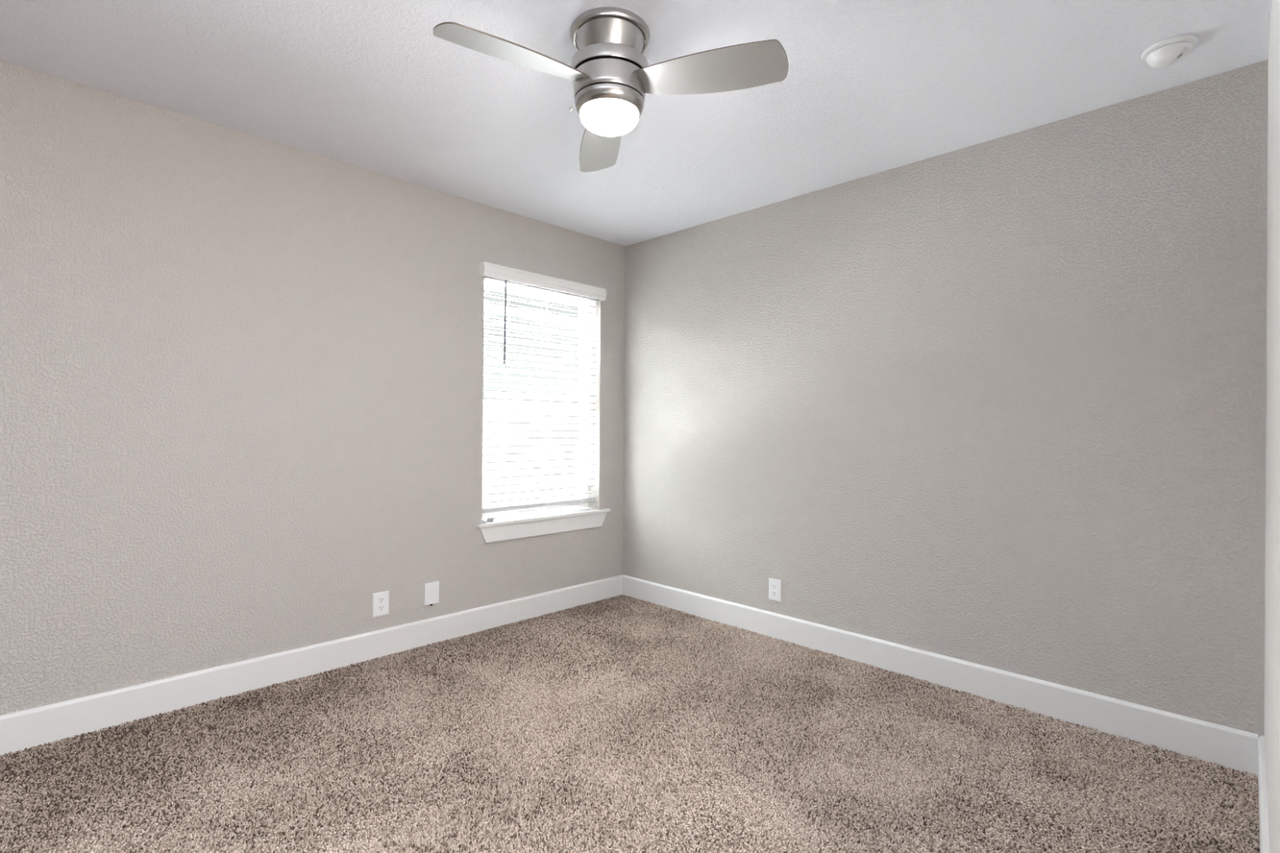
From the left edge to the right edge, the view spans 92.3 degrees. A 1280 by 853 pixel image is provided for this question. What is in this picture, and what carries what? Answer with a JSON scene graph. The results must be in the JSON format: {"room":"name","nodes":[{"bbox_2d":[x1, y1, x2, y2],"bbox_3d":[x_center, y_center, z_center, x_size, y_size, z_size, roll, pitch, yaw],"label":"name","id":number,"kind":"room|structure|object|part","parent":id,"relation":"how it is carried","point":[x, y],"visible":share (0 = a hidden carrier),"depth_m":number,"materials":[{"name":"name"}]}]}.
{"room":"empty bedroom","nodes":[
{"label":"empty bedroom","id":0,"kind":"room"},
{"bbox_2d":[0,60,625,715],"bbox_3d":[-2.633,-0.065,1.894,0.160,2.452,7.000,0,0,45],"label":"wall","id":1,"kind":"structure","parent":0,"point":[241,374],"depth_m":2.66,"materials":[{"name":"grey paint"}]},
{"bbox_2d":[0,574,622,755],"bbox_3d":[-2.580,1.089,1.830,0.014,0.144,7.000,0,0,45],"label":"baseboard","id":2,"kind":"structure","parent":1,"relation":"attached to","point":[21,730],"depth_m":2.73,"materials":[{"name":"white paint"}]},
{"bbox_2d":[372,591,389,617],"bbox_3d":[-1.310,0.899,3.115,0.009,0.121,0.081,0,0,45],"label":"power outlet","id":3,"kind":"object","parent":1,"relation":"attached to","point":[380,600],"visible":1,"depth_m":3.11,"materials":[{"name":"white plastic"}]},
{"bbox_2d":[377,604,384,611],"bbox_3d":[-1.309,0.918,3.113,0.003,0.028,0.035,0,0,45],"label":"receptacle","id":4,"kind":"object","parent":3,"relation":"attached to","point":[380,607],"depth_m":3.11,"materials":[{"name":"grey plastic"}]},
{"bbox_2d":[377,597,384,603],"bbox_3d":[-1.308,0.879,3.113,0.003,0.028,0.035,0,0,45],"label":"receptacle","id":5,"kind":"object","parent":3,"relation":"attached to","point":[380,600],"depth_m":3.11,"materials":[{"name":"grey plastic"}]},
{"bbox_2d":[423,581,439,605],"bbox_3d":[-1.119,0.899,3.303,0.015,0.125,0.081,0,0,45],"label":"blank cover plate","id":6,"kind":"object","parent":1,"relation":"attached to","point":[431,589],"visible":1,"depth_m":3.30,"materials":[{"name":"white plastic"}]},
{"bbox_3d":[-1.115,0.912,3.299,0.002,0.059,0.068,0,0,45],"label":"raised panel","id":7,"kind":"part","parent":6,"relation":"part of","materials":[{"name":"white plastic"}]},
{"bbox_2d":[475,280,610,542],"bbox_3d":[-0.616,-0.112,3.906,0.190,1.567,1.012,0,0,45],"label":"window","id":8,"kind":"structure","parent":1,"relation":"in","point":[505,528],"depth_m":3.95,"materials":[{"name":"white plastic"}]},
{"bbox_2d":[484,517,493,522],"bbox_3d":[-0.875,0.543,3.576,0.024,0.022,0.058,0,0,45],"label":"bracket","id":9,"kind":"object","parent":8,"relation":"on","point":[489,520],"visible":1,"depth_m":3.58,"materials":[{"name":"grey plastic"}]},
{"bbox_3d":[-0.680,-0.481,3.943,0.020,0.742,0.806,0,0,45],"label":"sash","id":10,"kind":"part","parent":8,"relation":"part of","materials":[{"name":"glass"}]},
{"bbox_3d":[-0.667,0.187,3.924,0.022,0.670,0.806,0,0,45],"label":"sash","id":11,"kind":"part","parent":8,"relation":"part of","materials":[{"name":"white plastic"}]},
{"bbox_2d":[479,261,606,513],"bbox_3d":[-0.606,-0.210,3.843,0.141,1.434,0.926,0,0,45],"label":"window blind","id":12,"kind":"object","parent":8,"relation":"attached to","point":[494,273],"visible":0.85,"depth_m":3.82,"materials":[{"name":"white plastic"}]},
{"bbox_3d":[-0.800,-0.182,3.708,0.056,1.347,0.009,0,0,45],"label":"ladder cord","id":13,"kind":"part","parent":12,"relation":"part of","materials":[{"name":"white fabric"}]},
{"bbox_3d":[-0.630,0.493,3.885,0.050,0.026,0.868,0,0,45],"label":"rail","id":14,"kind":"part","parent":12,"relation":"part of","materials":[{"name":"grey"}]},
{"bbox_3d":[-0.605,-0.180,3.906,0.056,1.347,0.009,0,0,45],"label":"ladder cord","id":15,"kind":"part","parent":12,"relation":"part of","materials":[{"name":"white fabric"}]},
{"bbox_3d":[-0.397,-0.178,4.116,0.056,1.347,0.009,0,0,45],"label":"ladder cord","id":16,"kind":"part","parent":12,"relation":"part of","materials":[{"name":"white fabric"}]},
{"bbox_3d":[-0.601,0.568,3.885,0.132,0.020,1.012,0,0,45],"label":"sill","id":17,"kind":"part","parent":8,"relation":"part of","materials":[{"name":"white paint"}]},
{"bbox_2d":[14,654,1252,852],"bbox_3d":[-0.860,1.180,0.125,5.180,0.018,7.240,0,0,45],"label":"floor","id":18,"kind":"structure","parent":0,"point":[641,655],"depth_m":1.91,"materials":[{"name":"brown carpet"}]},
{"bbox_2d":[0,594,1259,852],"bbox_3d":[0.067,1.175,1.023,4.905,0.024,4.414,0,0,45],"label":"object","id":19,"kind":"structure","parent":18,"relation":"on","point":[480,696],"depth_m":2.12,"materials":[{"name":"beige carpet"}]},
{"bbox_2d":[0,0,1271,246],"bbox_3d":[-0.840,-1.351,0.130,5.180,0.140,7.240,0,0,45],"label":"ceiling","id":20,"kind":"structure","parent":0,"point":[869,87],"depth_m":2.24,"materials":[{"name":"white paint"}]},
{"bbox_2d":[432,6,788,172],"bbox_3d":[-0.140,-1.116,1.906,1.009,0.312,0.949,0,0,45],"label":"ceiling fan","id":21,"kind":"object","parent":20,"relation":"hanging from","point":[610,73],"visible":1,"depth_m":1.89,"materials":[{"name":"silver metal"}]},
{"bbox_3d":[-0.360,-1.079,1.785,0.468,0.005,0.162,-4,18,-39],"label":"blade","id":22,"kind":"part","parent":21,"relation":"part of","materials":[{"name":"silver metal"}]},
{"bbox_3d":[-0.144,-1.076,2.317,0.162,0.005,0.468,-15,-1,-10],"label":"blade","id":23,"kind":"part","parent":21,"relation":"part of","materials":[{"name":"silver metal"}]},
{"bbox_3d":[-0.099,-0.987,1.989,0.190,0.056,0.190,0,0,45],"label":"lamp shade","id":24,"kind":"part","parent":21,"relation":"part of","materials":[{"name":"white glass"}]},
{"bbox_3d":[-0.098,-1.146,1.989,0.253,0.040,0.253,0,0,45],"label":"motor","id":25,"kind":"part","parent":21,"relation":"part of","materials":[{"name":"silver metal"}]},
{"bbox_3d":[0.209,-1.074,1.865,0.468,0.005,0.162,4,-14,21],"label":"blade","id":26,"kind":"part","parent":21,"relation":"part of","materials":[{"name":"silver metal"}]},
{"bbox_2d":[1141,34,1198,69],"bbox_3d":[1.755,-1.231,2.042,0.143,0.052,0.143,0,0,13],"label":"smoke detector","id":27,"kind":"object","parent":20,"relation":"attached to","point":[1164,52],"visible":1,"depth_m":2.01,"materials":[{"name":"white plastic"}]},
{"bbox_2d":[622,59,1268,737],"bbox_3d":[1.655,-0.030,2.657,5.180,2.452,0.120,0,0,45],"label":"wall","id":28,"kind":"structure","parent":0,"point":[999,403],"depth_m":2.67,"materials":[{"name":"grey paint"}]},
{"bbox_2d":[768,577,781,602],"bbox_3d":[0.755,0.917,3.448,0.081,0.121,0.009,0,0,45],"label":"power outlet","id":29,"kind":"object","parent":28,"relation":"attached to","point":[775,585],"visible":1,"depth_m":3.44,"materials":[{"name":"white plastic"}]},
{"bbox_2d":[771,591,777,596],"bbox_3d":[0.753,0.936,3.446,0.035,0.028,0.003,0,0,45],"label":"receptacle","id":30,"kind":"object","parent":29,"relation":"attached to","point":[774,593],"depth_m":3.45,"materials":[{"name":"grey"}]},
{"bbox_2d":[771,583,777,589],"bbox_3d":[0.753,0.897,3.446,0.035,0.028,0.003,0,0,45],"label":"receptacle","id":31,"kind":"object","parent":29,"relation":"attached to","point":[774,586],"depth_m":3.45,"materials":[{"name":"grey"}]},
{"bbox_2d":[622,574,1257,777],"bbox_3d":[0.996,1.120,3.204,3.135,0.144,0.014,0,0,45],"label":"baseboard","id":32,"kind":"structure","parent":28,"relation":"attached to","point":[1227,747],"depth_m":2.66,"materials":[{"name":"white paint"}]},
{"bbox_2d":[1264,0,1279,852],"bbox_3d":[1.489,-0.034,1.365,0.115,2.452,1.950,0,0,45],"label":"wall","id":33,"kind":"structure","parent":0,"point":[1272,612],"depth_m":1.43,"materials":[{"name":"white paint"}]},
{"bbox_2d":[1257,735,1269,852],"bbox_3d":[1.434,1.120,1.408,0.014,0.144,1.950,0,0,45],"label":"baseboard","id":34,"kind":"structure","parent":33,"relation":"attached to","point":[1262,787],"depth_m":1.75,"materials":[{"name":"white paint"}]},
{"label":"outside","id":35,"kind":"structure","parent":0,"visible":0},
{"bbox_3d":[-5.864,1.546,8.596,13.830,0.180,26.000,0,0,45],"label":"ground","id":36,"kind":"structure","parent":35,"visible":0},
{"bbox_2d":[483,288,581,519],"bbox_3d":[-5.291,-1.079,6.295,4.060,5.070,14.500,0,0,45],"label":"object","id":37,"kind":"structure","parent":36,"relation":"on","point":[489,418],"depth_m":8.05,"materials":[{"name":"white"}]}
]}

